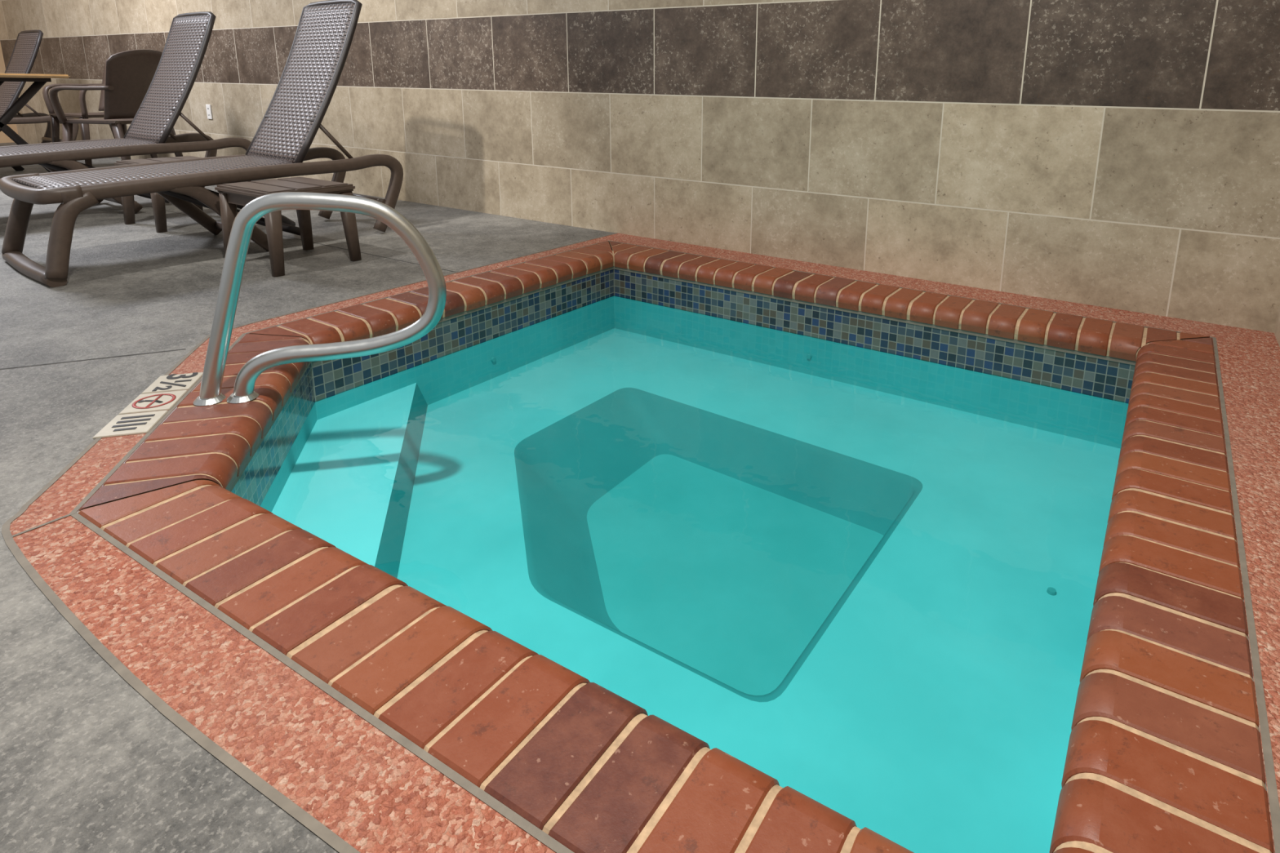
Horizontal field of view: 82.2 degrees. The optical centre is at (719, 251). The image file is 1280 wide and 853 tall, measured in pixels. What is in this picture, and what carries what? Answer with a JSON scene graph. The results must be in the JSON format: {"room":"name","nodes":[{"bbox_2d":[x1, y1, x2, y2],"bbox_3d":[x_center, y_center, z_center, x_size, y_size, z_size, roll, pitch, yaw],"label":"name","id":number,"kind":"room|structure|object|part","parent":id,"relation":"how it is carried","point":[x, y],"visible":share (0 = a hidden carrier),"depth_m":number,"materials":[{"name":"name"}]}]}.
{"room":"indoor hot tub area","nodes":[
{"label":"indoor hot tub area","id":0,"kind":"room"},
{"bbox_2d":[0,42,17,142],"bbox_3d":[-9.019,-1.850,6.062,0.120,3.900,4.720,9,15,31],"label":"wall","id":1,"kind":"structure","parent":0,"point":[4,138],"depth_m":8.00,"materials":[{"name":"beige tile"}]},
{"bbox_2d":[0,142,615,852],"bbox_3d":[-4.214,-0.065,3.334,11.300,0.001,4.600,9,15,31],"label":"floor","id":2,"kind":"structure","parent":0,"point":[88,764],"depth_m":1.67,"materials":[{"name":"concrete"}]},
{"bbox_2d":[0,73,70,172],"bbox_3d":[-5.303,-0.892,5.229,1.200,0.762,0.750,9,15,31],"label":"patio table","id":3,"kind":"object","parent":2,"relation":"on","point":[39,79],"visible":0.78,"depth_m":5.06,"materials":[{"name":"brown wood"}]},
{"bbox_2d":[0,29,79,142],"bbox_3d":[-6.457,-1.321,6.136,0.666,1.128,1.428,9,15,31],"label":"lounge chair","id":4,"kind":"object","parent":2,"relation":"on","point":[28,42],"visible":0.62,"depth_m":6.40,"materials":[{"name":"brown plastic"}]},
{"bbox_3d":[-6.361,-1.360,6.286,0.534,1.116,0.835,9,15,31],"label":"frame","id":5,"kind":"part","parent":4,"relation":"part of","materials":[{"name":"plastic"}]},
{"bbox_3d":[-6.462,-1.047,6.198,0.666,0.566,1.428,9,15,31],"label":"frame","id":6,"kind":"part","parent":4,"relation":"part of","materials":[{"name":"brown plastic"}]},
{"bbox_2d":[42,63,157,165],"bbox_3d":[-5.059,-1.155,5.972,0.574,0.934,0.583,7,14,23],"label":"patio chair","id":7,"kind":"object","parent":2,"relation":"on","point":[55,123],"visible":0.29,"depth_m":5.83,"materials":[{"name":"plastic"}]},
{"bbox_3d":[-4.980,-1.414,6.088,0.507,0.478,0.211,7,14,23],"label":"panel","id":8,"kind":"part","parent":7,"relation":"part of","materials":[{"name":"plastic"}]},
{"bbox_2d":[48,48,182,159],"bbox_3d":[-4.273,-0.970,5.219,0.583,0.934,0.574,3,13,7],"label":"patio chair","id":9,"kind":"object","parent":2,"relation":"on","point":[129,74],"visible":0.61,"depth_m":5.02,"materials":[{"name":"plastic"}]},
{"bbox_3d":[-4.085,-1.183,5.145,0.211,0.478,0.507,3,13,7],"label":"panel","id":10,"kind":"part","parent":9,"relation":"part of","materials":[{"name":"plastic"}]},
{"bbox_2d":[0,11,251,213],"bbox_3d":[-3.498,-0.791,4.041,0.666,1.128,1.428,9,15,33],"label":"lounge chair","id":11,"kind":"object","parent":2,"relation":"on","point":[180,61],"visible":0.77,"depth_m":4.23,"materials":[{"name":"brown plastic"}]},
{"bbox_3d":[-3.503,-0.517,4.103,0.666,0.566,1.428,9,15,33],"label":"frame","id":12,"kind":"part","parent":11,"relation":"part of","materials":[{"name":"brown plastic"}]},
{"bbox_3d":[-3.397,-0.828,4.187,0.534,1.116,0.835,9,15,33],"label":"frame","id":13,"kind":"part","parent":11,"relation":"part of","materials":[{"name":"plastic"}]},
{"bbox_2d":[114,155,203,232],"bbox_3d":[-2.815,-0.309,3.780,0.400,0.330,0.360,9,15,31],"label":"side table","id":14,"kind":"object","parent":2,"relation":"on","point":[157,201],"visible":0.35,"depth_m":3.68,"materials":[{"name":"brown plastic"}]},
{"bbox_2d":[0,0,403,287],"bbox_3d":[-2.245,-0.582,3.225,0.666,1.128,1.428,10,16,35],"label":"lounge chair","id":15,"kind":"object","parent":2,"relation":"on","point":[299,104],"visible":0.9,"depth_m":3.33,"materials":[{"name":"brown plastic"}]},
{"bbox_3d":[-2.250,-0.308,3.287,0.666,0.566,1.428,10,16,35],"label":"frame","id":16,"kind":"part","parent":15,"relation":"part of","materials":[{"name":"brown plastic"}]},
{"bbox_3d":[-2.139,-0.619,3.368,0.534,1.116,0.835,10,16,35],"label":"frame","id":17,"kind":"part","parent":15,"relation":"part of","materials":[{"name":"plastic"}]},
{"bbox_2d":[0,173,454,368],"bbox_3d":[-5.005,-0.228,3.981,8.052,0.001,2.304,9,15,31],"label":"joint","id":18,"kind":"object","parent":2,"relation":"on","point":[0,174],"visible":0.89,"depth_m":2.01,"materials":[{"name":"grey concrete"}]},
{"bbox_2d":[214,176,361,276],"bbox_3d":[-1.782,-0.117,3.023,0.400,0.330,0.360,9,15,31],"label":"side table","id":19,"kind":"object","parent":2,"relation":"on","point":[230,194],"visible":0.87,"depth_m":2.95,"materials":[{"name":"brown plastic"}]},
{"bbox_2d":[1,232,1279,852],"bbox_3d":[-0.052,0.558,2.043,2.743,0.505,2.592,9,15,31],"label":"hot tub","id":20,"kind":"object","parent":2,"relation":"in","point":[646,544],"visible":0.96,"depth_m":1.55,"materials":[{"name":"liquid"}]},
{"bbox_2d":[92,372,203,439],"bbox_3d":[-1.330,0.353,1.714,0.098,0.006,0.348,-3,13,-17],"label":"marker sign","id":21,"kind":"object","parent":20,"relation":"on","point":[142,414],"visible":0.99,"depth_m":1.69,"materials":[{"name":"white tile"}]},
{"bbox_2d":[192,191,446,405],"bbox_3d":[-0.956,0.104,1.732,0.577,0.496,0.066,-2,13,-13],"label":"pool handrail","id":22,"kind":"object","parent":20,"relation":"on","point":[244,222],"visible":1,"depth_m":1.71,"materials":[{"name":"silver metal"}]},
{"bbox_2d":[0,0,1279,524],"bbox_3d":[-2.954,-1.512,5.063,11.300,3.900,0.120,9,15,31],"label":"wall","id":23,"kind":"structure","parent":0,"point":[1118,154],"depth_m":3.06,"materials":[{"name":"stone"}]},
{"bbox_2d":[205,104,213,119],"bbox_3d":[-4.035,-1.105,5.758,0.072,0.116,0.010,9,15,31],"label":"wall outlet","id":24,"kind":"object","parent":23,"relation":"attached to","point":[208,107],"visible":1,"depth_m":5.75,"materials":[{"name":"plastic"}]}
]}

